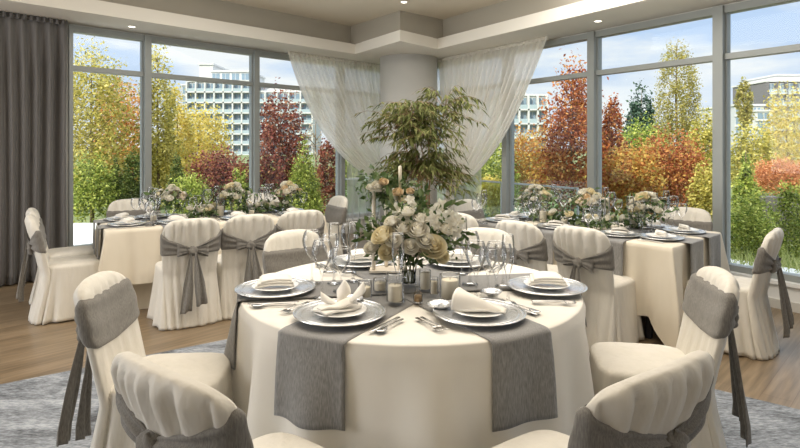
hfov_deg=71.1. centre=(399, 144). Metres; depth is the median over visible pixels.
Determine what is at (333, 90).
curtain
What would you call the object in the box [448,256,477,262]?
dinner plate
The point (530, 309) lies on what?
spoon
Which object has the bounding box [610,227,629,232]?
napkin
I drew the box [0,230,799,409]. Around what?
floor
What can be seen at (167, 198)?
flower arrangement
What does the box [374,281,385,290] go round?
candle
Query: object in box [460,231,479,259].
bowl
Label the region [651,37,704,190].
poplar tree
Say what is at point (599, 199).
bowl
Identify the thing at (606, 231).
dinner plate
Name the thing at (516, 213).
napkin
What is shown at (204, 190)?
bowl
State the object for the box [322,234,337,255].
bowl
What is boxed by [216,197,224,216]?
candle jar
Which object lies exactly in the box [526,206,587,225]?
flower garland
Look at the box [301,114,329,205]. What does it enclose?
autumn tree
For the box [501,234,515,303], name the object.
champagne flute
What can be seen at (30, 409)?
area rug
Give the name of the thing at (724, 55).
window
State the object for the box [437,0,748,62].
wall
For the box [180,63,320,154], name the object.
apartment building
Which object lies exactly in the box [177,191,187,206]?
wine glass
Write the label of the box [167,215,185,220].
napkin
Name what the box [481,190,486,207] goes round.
bowl
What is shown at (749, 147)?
autumn tree
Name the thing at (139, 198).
water goblet
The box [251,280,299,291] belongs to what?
dinner plate
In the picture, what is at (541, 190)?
flower arrangement
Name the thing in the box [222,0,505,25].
ceiling
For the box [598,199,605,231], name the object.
champagne flute
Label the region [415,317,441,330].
fork
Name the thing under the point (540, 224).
charger plate
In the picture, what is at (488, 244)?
bowl
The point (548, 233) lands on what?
table runner
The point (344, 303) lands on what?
napkin
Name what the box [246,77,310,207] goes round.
autumn tree
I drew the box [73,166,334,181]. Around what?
woods
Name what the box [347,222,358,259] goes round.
bowl
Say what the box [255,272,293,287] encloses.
napkin
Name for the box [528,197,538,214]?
wine glass
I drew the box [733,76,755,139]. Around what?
poplar tree
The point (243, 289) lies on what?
charger plate
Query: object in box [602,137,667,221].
shrub
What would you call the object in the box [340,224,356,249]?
bowl
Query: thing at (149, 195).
bowl
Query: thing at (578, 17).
ceiling
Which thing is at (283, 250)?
banquet chair
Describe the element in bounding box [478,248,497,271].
bowl
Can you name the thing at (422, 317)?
fork
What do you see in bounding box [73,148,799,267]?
ground
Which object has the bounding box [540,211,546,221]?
candle
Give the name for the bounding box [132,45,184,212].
autumn tree
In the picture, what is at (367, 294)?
candle
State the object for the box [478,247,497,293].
water goblet
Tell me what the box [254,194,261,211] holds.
candle jar
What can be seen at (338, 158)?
window
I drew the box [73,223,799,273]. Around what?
terrace
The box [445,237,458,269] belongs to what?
wine glass
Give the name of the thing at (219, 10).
cove
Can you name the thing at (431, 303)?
glass dish
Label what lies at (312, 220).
banquet chair
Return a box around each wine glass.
[147,195,158,224]
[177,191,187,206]
[203,189,212,215]
[258,187,267,212]
[302,230,321,284]
[311,239,332,299]
[340,223,356,273]
[363,220,379,269]
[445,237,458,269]
[460,230,479,285]
[465,240,486,274]
[476,193,485,221]
[485,240,506,300]
[521,192,531,220]
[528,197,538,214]
[589,202,601,222]
[634,201,646,232]
[667,196,678,226]
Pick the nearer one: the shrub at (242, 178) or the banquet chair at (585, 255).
the banquet chair at (585, 255)
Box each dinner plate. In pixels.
[109,215,134,218]
[113,220,140,224]
[142,213,164,216]
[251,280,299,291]
[312,301,367,317]
[342,256,379,262]
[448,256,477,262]
[453,301,506,316]
[490,217,513,220]
[503,213,525,216]
[523,278,570,289]
[543,223,568,226]
[604,230,634,234]
[639,223,666,226]
[645,233,676,237]
[669,227,698,231]
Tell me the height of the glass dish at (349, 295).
0.027 m
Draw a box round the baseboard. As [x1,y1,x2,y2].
[768,297,799,312]
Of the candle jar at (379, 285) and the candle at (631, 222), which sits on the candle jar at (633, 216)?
the candle at (631, 222)
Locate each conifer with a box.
[107,156,125,206]
[119,145,139,198]
[166,152,185,212]
[285,134,326,214]
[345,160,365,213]
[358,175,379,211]
[613,80,667,155]
[731,151,765,250]
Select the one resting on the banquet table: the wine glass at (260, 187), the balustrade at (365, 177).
the wine glass at (260, 187)
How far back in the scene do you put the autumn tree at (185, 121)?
17.91 m
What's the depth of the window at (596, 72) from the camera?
6.46 m
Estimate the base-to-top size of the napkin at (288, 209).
0.042 m
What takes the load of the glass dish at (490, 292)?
on the tablecloth at (410, 384)
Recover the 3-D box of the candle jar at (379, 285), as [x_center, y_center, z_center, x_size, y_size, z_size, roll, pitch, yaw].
[-0.101,0.702,2.815,0.071,0.063,0.071,0,0,0]
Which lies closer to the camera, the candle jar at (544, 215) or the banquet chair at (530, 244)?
the banquet chair at (530, 244)
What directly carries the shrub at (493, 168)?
on the ground at (241, 156)
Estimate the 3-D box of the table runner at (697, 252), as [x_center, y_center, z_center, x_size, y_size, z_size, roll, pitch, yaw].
[2.157,0.904,4.558,0.261,0.302,0.511,0,0,-43]
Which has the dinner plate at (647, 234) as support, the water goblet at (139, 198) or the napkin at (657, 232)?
the napkin at (657, 232)
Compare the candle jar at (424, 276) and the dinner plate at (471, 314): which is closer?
the dinner plate at (471, 314)
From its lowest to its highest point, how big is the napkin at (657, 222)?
0.042 m
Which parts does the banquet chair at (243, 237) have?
seat, sash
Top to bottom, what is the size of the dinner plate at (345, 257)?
0.017 m
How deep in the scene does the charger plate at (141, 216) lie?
5.85 m
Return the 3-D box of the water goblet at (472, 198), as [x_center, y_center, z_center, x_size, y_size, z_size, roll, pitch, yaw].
[0.759,0.642,5.573,0.096,0.219,0.096,0,0,0]
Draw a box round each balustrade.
[345,177,372,210]
[443,177,579,216]
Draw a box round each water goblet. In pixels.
[138,198,147,220]
[144,202,155,225]
[322,233,337,273]
[332,246,350,292]
[471,198,480,220]
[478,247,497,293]
[494,243,511,287]
[513,198,522,220]
[522,203,532,216]
[582,208,593,224]
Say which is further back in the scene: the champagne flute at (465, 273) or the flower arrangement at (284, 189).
the flower arrangement at (284, 189)
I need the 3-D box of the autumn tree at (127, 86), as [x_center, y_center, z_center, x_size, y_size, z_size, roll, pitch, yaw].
[-7.917,-0.117,15.981,1.718,4.175,1.738,0,0,-33]
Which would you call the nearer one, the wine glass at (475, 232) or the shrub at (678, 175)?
the wine glass at (475, 232)
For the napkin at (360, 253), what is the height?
0.052 m
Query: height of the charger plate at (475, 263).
0.018 m
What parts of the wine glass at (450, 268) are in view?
stem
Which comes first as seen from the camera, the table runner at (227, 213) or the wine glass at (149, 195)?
the wine glass at (149, 195)
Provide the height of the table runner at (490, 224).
0.322 m
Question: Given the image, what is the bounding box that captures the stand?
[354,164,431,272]
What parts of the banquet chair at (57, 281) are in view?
sash, seat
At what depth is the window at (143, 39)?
6.90 m
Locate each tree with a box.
[73,35,139,221]
[88,77,139,193]
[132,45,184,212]
[160,83,198,188]
[163,93,236,186]
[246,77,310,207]
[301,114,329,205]
[315,138,334,215]
[354,85,489,234]
[501,121,559,212]
[530,49,612,216]
[602,92,628,212]
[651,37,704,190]
[686,101,711,189]
[731,116,781,195]
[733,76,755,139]
[747,80,799,188]
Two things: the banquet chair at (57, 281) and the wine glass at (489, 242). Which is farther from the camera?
the banquet chair at (57, 281)
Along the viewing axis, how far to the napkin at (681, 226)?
4.80 m
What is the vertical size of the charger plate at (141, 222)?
0.018 m
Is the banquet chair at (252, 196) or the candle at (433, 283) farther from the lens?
the banquet chair at (252, 196)
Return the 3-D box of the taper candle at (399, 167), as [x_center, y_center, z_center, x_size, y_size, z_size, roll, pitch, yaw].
[0.000,0.191,3.230,0.018,0.145,0.018,0,0,0]
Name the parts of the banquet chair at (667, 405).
seat, sash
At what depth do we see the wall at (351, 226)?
9.64 m
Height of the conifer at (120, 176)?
1.756 m
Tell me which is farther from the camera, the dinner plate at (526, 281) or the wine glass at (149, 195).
the wine glass at (149, 195)
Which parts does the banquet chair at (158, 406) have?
sash, seat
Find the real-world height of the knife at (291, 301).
0.004 m
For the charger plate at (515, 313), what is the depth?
2.36 m
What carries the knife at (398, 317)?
on the tablecloth at (410, 384)
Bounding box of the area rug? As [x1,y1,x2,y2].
[0,339,799,447]
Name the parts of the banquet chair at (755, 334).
seat, sash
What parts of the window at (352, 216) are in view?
sill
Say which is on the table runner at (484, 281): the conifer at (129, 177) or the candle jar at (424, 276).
the candle jar at (424, 276)
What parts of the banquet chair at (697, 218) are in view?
sash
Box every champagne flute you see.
[154,191,160,222]
[327,223,340,284]
[346,221,358,282]
[392,233,405,302]
[456,218,467,274]
[481,190,486,223]
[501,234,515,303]
[534,194,541,230]
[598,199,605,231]
[627,196,633,221]
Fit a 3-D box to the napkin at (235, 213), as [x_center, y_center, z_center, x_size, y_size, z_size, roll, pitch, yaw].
[-1.671,0.704,5.766,0.092,0.042,0.152,0,0,41]
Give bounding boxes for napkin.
[114,212,129,217]
[119,217,134,222]
[144,210,161,214]
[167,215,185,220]
[229,211,245,215]
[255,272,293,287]
[285,208,298,211]
[311,280,365,316]
[347,249,371,259]
[449,249,472,260]
[451,287,507,313]
[494,214,510,218]
[508,211,520,215]
[529,271,566,285]
[547,220,564,224]
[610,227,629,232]
[646,220,660,224]
[654,229,667,236]
[678,224,689,229]
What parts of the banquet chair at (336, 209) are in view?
seat, sash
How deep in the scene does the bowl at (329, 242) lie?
2.70 m
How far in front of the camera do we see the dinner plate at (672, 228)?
4.82 m
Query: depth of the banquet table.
5.09 m
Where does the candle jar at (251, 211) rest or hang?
on the banquet table
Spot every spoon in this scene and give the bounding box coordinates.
[251,303,294,306]
[376,318,403,331]
[511,301,540,312]
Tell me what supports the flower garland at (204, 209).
on the banquet table
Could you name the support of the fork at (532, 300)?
on the tablecloth at (410, 384)
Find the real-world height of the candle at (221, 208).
0.103 m
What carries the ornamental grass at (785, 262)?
on the terrace
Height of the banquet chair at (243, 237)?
0.906 m
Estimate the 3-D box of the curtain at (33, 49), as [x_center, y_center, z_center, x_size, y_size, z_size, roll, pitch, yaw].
[-4.466,0.038,5.761,0.135,2.928,1.867,0,0,44]
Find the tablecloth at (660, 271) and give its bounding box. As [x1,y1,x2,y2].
[478,213,730,347]
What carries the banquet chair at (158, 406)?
on the area rug
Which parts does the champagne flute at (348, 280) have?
stem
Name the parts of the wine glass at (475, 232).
stem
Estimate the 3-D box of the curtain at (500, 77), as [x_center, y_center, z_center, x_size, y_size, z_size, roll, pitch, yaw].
[1.268,0.039,8.341,0.205,2.932,2.410,0,0,-32]
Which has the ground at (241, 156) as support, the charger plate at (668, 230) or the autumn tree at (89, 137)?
the autumn tree at (89, 137)
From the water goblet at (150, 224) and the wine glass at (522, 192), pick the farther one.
the wine glass at (522, 192)
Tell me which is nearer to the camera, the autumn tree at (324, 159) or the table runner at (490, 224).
the table runner at (490, 224)
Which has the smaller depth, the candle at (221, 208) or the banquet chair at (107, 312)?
the banquet chair at (107, 312)
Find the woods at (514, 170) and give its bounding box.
[438,170,799,180]
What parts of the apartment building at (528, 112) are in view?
balcony glass, balcony glass, balcony glass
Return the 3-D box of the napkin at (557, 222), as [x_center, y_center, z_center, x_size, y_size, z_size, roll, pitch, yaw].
[1.422,0.704,5.111,0.152,0.042,0.092,0,0,30]
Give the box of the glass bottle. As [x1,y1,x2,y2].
[413,286,422,302]
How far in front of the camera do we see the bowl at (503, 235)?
2.61 m
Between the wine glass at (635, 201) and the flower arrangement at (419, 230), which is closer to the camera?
the flower arrangement at (419, 230)
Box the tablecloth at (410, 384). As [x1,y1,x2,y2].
[231,256,593,447]
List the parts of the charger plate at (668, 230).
dish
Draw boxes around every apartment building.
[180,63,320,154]
[494,93,547,156]
[699,104,772,154]
[731,74,799,153]
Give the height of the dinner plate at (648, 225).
0.017 m
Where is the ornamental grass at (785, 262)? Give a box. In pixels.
[731,242,799,272]
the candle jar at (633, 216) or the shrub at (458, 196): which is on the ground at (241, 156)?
the shrub at (458, 196)
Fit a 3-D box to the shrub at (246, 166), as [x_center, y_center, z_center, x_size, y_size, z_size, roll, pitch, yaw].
[-3.463,1.098,12.373,0.818,1.745,0.830,0,0,-11]
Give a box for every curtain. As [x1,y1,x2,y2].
[0,11,67,286]
[288,51,379,223]
[437,36,548,210]
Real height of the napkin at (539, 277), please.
0.052 m
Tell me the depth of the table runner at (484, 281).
2.88 m
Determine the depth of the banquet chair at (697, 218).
5.40 m
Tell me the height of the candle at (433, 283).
0.061 m
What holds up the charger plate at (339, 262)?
on the table runner at (523, 366)
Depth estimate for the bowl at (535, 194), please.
4.96 m
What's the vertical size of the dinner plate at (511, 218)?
0.017 m
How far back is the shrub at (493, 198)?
13.30 m
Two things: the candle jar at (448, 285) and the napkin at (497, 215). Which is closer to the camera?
the candle jar at (448, 285)
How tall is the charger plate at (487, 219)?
0.018 m
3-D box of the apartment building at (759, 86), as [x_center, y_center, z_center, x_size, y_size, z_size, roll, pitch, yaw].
[88.500,-6.797,127.150,20.543,17.534,16.100,0,0,0]
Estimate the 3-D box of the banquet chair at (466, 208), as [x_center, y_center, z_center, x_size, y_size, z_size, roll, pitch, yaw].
[0.910,1.063,6.099,0.596,0.906,0.738,0,0,-43]
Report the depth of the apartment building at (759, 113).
99.93 m
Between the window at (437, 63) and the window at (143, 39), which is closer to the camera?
the window at (143, 39)
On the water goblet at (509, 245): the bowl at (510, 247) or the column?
the bowl at (510, 247)
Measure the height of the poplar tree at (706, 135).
3.646 m
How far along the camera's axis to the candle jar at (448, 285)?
2.64 m
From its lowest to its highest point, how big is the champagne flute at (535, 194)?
0.318 m
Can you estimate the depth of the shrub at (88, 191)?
11.44 m
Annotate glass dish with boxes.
[348,294,362,301]
[427,299,450,309]
[482,288,501,296]
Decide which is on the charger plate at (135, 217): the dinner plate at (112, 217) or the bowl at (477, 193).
the dinner plate at (112, 217)
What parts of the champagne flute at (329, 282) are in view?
stem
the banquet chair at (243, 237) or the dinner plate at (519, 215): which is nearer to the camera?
the banquet chair at (243, 237)
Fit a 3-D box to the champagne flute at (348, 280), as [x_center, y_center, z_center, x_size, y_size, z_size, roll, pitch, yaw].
[-0.254,0.575,3.022,0.072,0.318,0.072,0,0,-20]
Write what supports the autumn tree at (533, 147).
on the ground at (241, 156)
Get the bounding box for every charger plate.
[103,216,140,220]
[107,221,146,225]
[136,213,170,217]
[157,218,188,223]
[234,277,315,297]
[293,298,386,326]
[330,254,391,266]
[427,254,491,267]
[432,298,525,326]
[485,217,519,221]
[507,276,587,295]
[537,223,573,228]
[602,230,641,236]
[638,223,672,228]
[638,233,683,239]
[663,227,705,233]
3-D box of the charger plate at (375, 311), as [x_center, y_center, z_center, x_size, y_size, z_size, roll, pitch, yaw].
[-0.259,0.725,2.421,0.402,0.018,0.402,0,0,-17]
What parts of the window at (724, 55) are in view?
sill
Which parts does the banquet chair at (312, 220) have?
sash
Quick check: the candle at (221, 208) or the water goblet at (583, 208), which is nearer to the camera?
the water goblet at (583, 208)
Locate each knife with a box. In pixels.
[248,301,297,304]
[369,316,399,331]
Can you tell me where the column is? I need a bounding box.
[380,54,436,225]
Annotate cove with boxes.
[100,0,582,43]
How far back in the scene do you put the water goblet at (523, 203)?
5.15 m
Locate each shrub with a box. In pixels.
[73,149,123,222]
[161,169,216,213]
[185,142,244,209]
[224,155,261,202]
[224,165,248,210]
[439,184,472,201]
[466,142,522,217]
[475,173,501,216]
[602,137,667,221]
[613,111,672,160]
[630,114,711,219]
[685,161,711,218]
[731,180,793,260]
[750,153,799,194]
[765,176,799,266]
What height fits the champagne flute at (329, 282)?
0.318 m
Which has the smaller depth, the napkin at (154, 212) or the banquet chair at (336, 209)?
the napkin at (154, 212)
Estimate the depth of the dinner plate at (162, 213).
5.85 m
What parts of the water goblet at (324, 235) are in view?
stem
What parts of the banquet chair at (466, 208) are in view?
sash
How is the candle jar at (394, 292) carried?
on the table runner at (310, 359)
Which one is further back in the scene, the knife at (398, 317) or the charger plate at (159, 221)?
the charger plate at (159, 221)
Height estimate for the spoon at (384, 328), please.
0.007 m
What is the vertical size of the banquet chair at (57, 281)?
0.906 m
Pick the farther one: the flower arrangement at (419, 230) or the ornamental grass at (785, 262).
the ornamental grass at (785, 262)
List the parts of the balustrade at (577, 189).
post, rail, post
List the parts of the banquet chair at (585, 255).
sash, seat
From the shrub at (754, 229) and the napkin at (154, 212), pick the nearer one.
the napkin at (154, 212)
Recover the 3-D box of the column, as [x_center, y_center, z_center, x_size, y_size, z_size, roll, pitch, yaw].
[0.140,0.040,9.250,0.950,2.960,0.950,0,0,0]
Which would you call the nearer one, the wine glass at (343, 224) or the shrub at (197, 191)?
the wine glass at (343, 224)
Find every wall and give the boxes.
[66,23,287,246]
[344,217,377,233]
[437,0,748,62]
[758,196,798,240]
[768,283,799,303]
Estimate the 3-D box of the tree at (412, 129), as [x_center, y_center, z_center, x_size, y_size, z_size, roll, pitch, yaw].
[0.214,0.455,5.728,1.394,2.130,1.220,0,0,-20]
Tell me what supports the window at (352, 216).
in the wall at (351, 226)
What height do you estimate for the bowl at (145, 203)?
0.125 m
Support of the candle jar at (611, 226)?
on the table runner at (616, 242)
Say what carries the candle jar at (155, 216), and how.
on the banquet table
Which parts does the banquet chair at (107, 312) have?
sash, seat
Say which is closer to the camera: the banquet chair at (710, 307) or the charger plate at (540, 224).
the banquet chair at (710, 307)
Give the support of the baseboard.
attached to the wall at (773, 290)
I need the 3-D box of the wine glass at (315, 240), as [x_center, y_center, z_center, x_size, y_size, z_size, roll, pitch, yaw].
[-0.374,0.595,2.687,0.103,0.278,0.103,0,0,-21]
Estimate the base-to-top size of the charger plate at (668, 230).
0.018 m
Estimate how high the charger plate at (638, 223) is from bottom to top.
0.018 m
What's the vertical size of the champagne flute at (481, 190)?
0.318 m
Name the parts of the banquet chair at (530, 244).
sash, seat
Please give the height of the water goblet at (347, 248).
0.219 m
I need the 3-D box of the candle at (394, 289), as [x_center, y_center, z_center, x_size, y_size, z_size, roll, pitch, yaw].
[-0.023,0.690,2.618,0.066,0.074,0.066,0,0,0]
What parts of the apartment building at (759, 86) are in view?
balcony glass, balcony glass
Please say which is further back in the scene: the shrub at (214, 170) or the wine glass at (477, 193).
the shrub at (214, 170)
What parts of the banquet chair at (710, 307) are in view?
seat, sash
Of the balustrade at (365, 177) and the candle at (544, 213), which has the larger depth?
the balustrade at (365, 177)
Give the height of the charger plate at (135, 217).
0.018 m
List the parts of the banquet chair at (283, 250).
sash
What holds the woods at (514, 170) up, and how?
on the ground at (241, 156)
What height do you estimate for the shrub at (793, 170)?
1.773 m
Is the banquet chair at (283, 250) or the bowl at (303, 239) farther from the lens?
the banquet chair at (283, 250)
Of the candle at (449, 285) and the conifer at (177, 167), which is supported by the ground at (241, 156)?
the conifer at (177, 167)
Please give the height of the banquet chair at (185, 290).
0.906 m
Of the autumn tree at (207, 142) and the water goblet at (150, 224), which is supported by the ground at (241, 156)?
the autumn tree at (207, 142)
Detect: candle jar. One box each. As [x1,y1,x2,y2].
[149,213,156,220]
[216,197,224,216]
[248,207,254,213]
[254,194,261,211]
[358,279,371,297]
[373,277,385,290]
[386,271,403,301]
[419,269,430,289]
[430,276,437,294]
[439,272,460,299]
[539,201,547,222]
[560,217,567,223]
[600,197,609,224]
[610,222,618,229]
[628,209,637,227]
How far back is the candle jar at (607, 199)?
5.22 m
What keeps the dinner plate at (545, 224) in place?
on the charger plate at (540, 224)
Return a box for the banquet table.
[92,210,331,309]
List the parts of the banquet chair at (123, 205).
sash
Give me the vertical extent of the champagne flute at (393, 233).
0.318 m
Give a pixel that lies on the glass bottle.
(417, 298)
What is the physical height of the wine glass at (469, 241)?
0.278 m
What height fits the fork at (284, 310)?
0.007 m
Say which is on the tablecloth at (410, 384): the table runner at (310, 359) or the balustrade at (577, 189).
the table runner at (310, 359)
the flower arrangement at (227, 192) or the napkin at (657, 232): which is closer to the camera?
the napkin at (657, 232)
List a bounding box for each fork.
[278,301,309,311]
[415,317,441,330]
[420,316,446,329]
[532,300,574,301]
[532,301,575,303]
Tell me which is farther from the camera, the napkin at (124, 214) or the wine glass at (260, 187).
the wine glass at (260, 187)
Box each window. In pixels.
[68,24,147,246]
[148,35,256,203]
[257,50,342,195]
[343,158,378,220]
[437,63,503,213]
[504,32,589,213]
[590,6,716,231]
[717,0,799,288]
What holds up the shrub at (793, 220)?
on the ground at (241, 156)
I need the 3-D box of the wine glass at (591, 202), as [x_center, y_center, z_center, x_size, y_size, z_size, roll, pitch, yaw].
[1.609,0.613,4.602,0.103,0.278,0.103,0,0,0]
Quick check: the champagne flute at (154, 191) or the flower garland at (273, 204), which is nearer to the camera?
the champagne flute at (154, 191)
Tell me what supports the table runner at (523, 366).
on the tablecloth at (410, 384)
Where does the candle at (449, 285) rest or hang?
on the candle jar at (448, 285)
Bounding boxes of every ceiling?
[0,0,742,63]
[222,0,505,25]
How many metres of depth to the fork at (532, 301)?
2.62 m
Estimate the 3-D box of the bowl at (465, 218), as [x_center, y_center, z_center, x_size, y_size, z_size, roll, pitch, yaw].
[0.353,0.519,3.186,0.060,0.205,0.060,0,0,-36]
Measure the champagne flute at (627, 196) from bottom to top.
0.318 m
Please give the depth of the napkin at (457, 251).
3.46 m
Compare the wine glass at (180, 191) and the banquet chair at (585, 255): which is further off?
the wine glass at (180, 191)
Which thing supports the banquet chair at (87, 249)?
on the floor
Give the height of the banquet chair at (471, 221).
0.906 m
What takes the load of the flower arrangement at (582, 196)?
on the table runner at (548, 233)
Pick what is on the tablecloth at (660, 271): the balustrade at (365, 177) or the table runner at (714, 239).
the table runner at (714, 239)
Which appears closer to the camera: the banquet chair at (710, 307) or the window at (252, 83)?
the banquet chair at (710, 307)
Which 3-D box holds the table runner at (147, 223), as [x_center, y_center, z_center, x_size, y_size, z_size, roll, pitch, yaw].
[-2.557,0.934,5.295,0.562,0.362,0.241,0,0,-32]
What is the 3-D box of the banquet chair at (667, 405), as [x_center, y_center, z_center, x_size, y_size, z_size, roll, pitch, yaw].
[0.540,1.038,1.684,0.640,0.936,0.810,0,0,-35]
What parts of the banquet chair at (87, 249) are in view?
sash, seat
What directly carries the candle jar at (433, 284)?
on the table runner at (523, 366)
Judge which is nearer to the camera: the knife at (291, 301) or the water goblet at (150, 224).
the knife at (291, 301)
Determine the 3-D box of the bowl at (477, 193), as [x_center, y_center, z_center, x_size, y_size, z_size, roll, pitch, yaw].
[0.791,0.551,5.480,0.103,0.152,0.103,0,0,0]
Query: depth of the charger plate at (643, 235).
4.47 m
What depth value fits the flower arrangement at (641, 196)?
4.79 m
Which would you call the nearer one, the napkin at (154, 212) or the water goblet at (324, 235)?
the water goblet at (324, 235)
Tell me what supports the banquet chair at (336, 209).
on the floor
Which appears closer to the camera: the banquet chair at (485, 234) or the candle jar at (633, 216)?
the banquet chair at (485, 234)
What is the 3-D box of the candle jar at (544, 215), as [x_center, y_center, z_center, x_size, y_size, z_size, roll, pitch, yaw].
[1.391,0.651,5.437,0.087,0.201,0.087,0,0,0]
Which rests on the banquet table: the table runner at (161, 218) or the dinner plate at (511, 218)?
the table runner at (161, 218)
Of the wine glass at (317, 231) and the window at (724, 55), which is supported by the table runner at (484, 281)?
the wine glass at (317, 231)
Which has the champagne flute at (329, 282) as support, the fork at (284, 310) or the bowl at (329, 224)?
the bowl at (329, 224)
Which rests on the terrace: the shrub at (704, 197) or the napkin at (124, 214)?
the shrub at (704, 197)
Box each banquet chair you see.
[16,214,99,324]
[19,208,95,304]
[56,271,232,447]
[106,199,153,217]
[111,351,323,447]
[147,218,221,330]
[217,214,275,319]
[243,193,279,208]
[262,229,327,273]
[275,210,324,237]
[325,196,347,256]
[440,212,478,250]
[451,227,516,264]
[453,199,483,218]
[492,350,713,447]
[495,220,558,273]
[552,225,643,350]
[589,266,751,447]
[659,207,712,230]
[686,228,793,359]
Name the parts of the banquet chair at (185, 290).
seat, sash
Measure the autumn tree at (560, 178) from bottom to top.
4.118 m
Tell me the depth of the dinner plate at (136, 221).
5.25 m
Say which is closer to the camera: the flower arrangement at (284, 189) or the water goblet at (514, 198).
the water goblet at (514, 198)
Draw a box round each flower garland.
[182,202,224,217]
[236,199,293,212]
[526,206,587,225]
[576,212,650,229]
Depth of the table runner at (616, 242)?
4.43 m
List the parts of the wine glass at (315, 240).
stem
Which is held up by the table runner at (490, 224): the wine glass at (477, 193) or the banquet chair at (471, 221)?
the wine glass at (477, 193)
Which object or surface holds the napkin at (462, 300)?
on the dinner plate at (471, 314)
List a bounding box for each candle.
[150,215,156,220]
[217,206,223,215]
[362,285,370,297]
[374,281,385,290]
[388,283,401,301]
[398,166,401,188]
[431,280,436,293]
[441,277,458,299]
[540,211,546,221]
[629,216,636,227]
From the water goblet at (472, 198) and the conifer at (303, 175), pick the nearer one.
the water goblet at (472, 198)
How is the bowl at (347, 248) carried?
on the water goblet at (347, 248)
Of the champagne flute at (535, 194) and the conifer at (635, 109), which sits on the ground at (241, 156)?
the conifer at (635, 109)
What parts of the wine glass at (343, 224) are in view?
stem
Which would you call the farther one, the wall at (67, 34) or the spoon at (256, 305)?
the wall at (67, 34)
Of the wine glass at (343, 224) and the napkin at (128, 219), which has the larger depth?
the napkin at (128, 219)
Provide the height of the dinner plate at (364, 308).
0.017 m
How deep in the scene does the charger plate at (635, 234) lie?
4.62 m
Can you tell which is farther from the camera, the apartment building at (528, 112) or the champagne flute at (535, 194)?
the apartment building at (528, 112)
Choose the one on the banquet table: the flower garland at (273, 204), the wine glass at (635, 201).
the flower garland at (273, 204)
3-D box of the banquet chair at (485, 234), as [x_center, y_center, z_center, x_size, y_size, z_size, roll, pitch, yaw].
[0.492,1.053,3.819,0.596,0.906,0.738,0,0,28]
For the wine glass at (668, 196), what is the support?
on the table runner at (616, 242)
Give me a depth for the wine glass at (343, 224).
3.25 m
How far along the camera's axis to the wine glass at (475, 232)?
2.97 m
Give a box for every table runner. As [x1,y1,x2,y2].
[93,218,148,254]
[95,221,162,258]
[155,213,180,227]
[212,210,233,220]
[224,273,586,369]
[274,260,492,430]
[324,259,557,431]
[477,215,557,227]
[536,221,588,264]
[607,227,654,275]
[638,236,703,274]
[648,229,720,267]
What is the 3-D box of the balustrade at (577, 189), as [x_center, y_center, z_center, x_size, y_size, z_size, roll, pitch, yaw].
[1.966,1.130,10.831,0.040,0.840,3.646,0,0,-33]
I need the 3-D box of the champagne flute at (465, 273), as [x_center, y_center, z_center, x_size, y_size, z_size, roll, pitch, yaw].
[0.353,0.575,3.186,0.072,0.318,0.072,0,0,-36]
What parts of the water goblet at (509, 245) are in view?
stem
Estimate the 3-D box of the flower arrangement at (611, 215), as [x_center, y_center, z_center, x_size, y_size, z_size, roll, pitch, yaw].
[1.912,0.685,5.037,0.644,0.173,0.328,0,0,-10]
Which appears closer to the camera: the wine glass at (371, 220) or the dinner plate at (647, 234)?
the wine glass at (371, 220)
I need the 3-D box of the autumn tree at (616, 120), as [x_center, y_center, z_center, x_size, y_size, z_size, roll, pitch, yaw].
[4.494,0.424,11.801,0.798,3.092,0.845,0,0,12]
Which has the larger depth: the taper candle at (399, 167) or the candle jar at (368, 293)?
the taper candle at (399, 167)
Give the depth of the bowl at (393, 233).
2.65 m
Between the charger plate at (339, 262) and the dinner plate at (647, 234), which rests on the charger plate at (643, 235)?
the dinner plate at (647, 234)
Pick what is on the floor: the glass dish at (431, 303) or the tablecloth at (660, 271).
the tablecloth at (660, 271)
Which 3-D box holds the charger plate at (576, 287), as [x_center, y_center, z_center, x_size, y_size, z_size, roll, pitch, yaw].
[0.753,0.725,2.875,0.402,0.018,0.402,0,0,35]
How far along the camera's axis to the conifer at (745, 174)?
9.96 m
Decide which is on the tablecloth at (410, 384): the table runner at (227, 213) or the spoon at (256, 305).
the spoon at (256, 305)
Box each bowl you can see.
[144,203,155,214]
[147,195,158,209]
[203,190,212,202]
[302,230,321,256]
[311,239,332,271]
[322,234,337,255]
[328,224,339,261]
[332,247,350,270]
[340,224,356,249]
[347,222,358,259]
[392,233,403,276]
[457,218,466,253]
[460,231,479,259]
[476,193,485,207]
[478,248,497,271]
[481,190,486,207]
[485,241,506,272]
[494,244,511,265]
[501,234,514,278]
[534,194,540,213]
[598,199,605,221]
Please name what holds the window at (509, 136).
in the wall at (773, 290)
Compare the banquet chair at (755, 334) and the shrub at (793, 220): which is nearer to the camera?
the banquet chair at (755, 334)
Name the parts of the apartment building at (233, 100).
balcony glass, balcony glass, balcony glass, balcony glass, balcony glass, balcony glass, balcony glass, balcony glass, balcony glass, balcony glass, balcony glass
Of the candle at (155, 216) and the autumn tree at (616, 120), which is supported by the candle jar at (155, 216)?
the candle at (155, 216)
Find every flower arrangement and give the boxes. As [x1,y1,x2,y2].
[141,184,195,218]
[213,182,257,211]
[268,180,309,205]
[351,183,479,284]
[513,184,558,218]
[565,187,612,222]
[614,191,679,231]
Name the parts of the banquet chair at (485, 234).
sash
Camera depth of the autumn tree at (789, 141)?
21.91 m
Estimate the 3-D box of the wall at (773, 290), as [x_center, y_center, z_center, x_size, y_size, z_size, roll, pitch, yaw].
[2.894,1.407,6.343,0.200,0.225,10.261,0,0,-33]
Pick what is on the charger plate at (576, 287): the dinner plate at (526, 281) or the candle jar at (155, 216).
the dinner plate at (526, 281)
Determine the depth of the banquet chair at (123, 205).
6.27 m

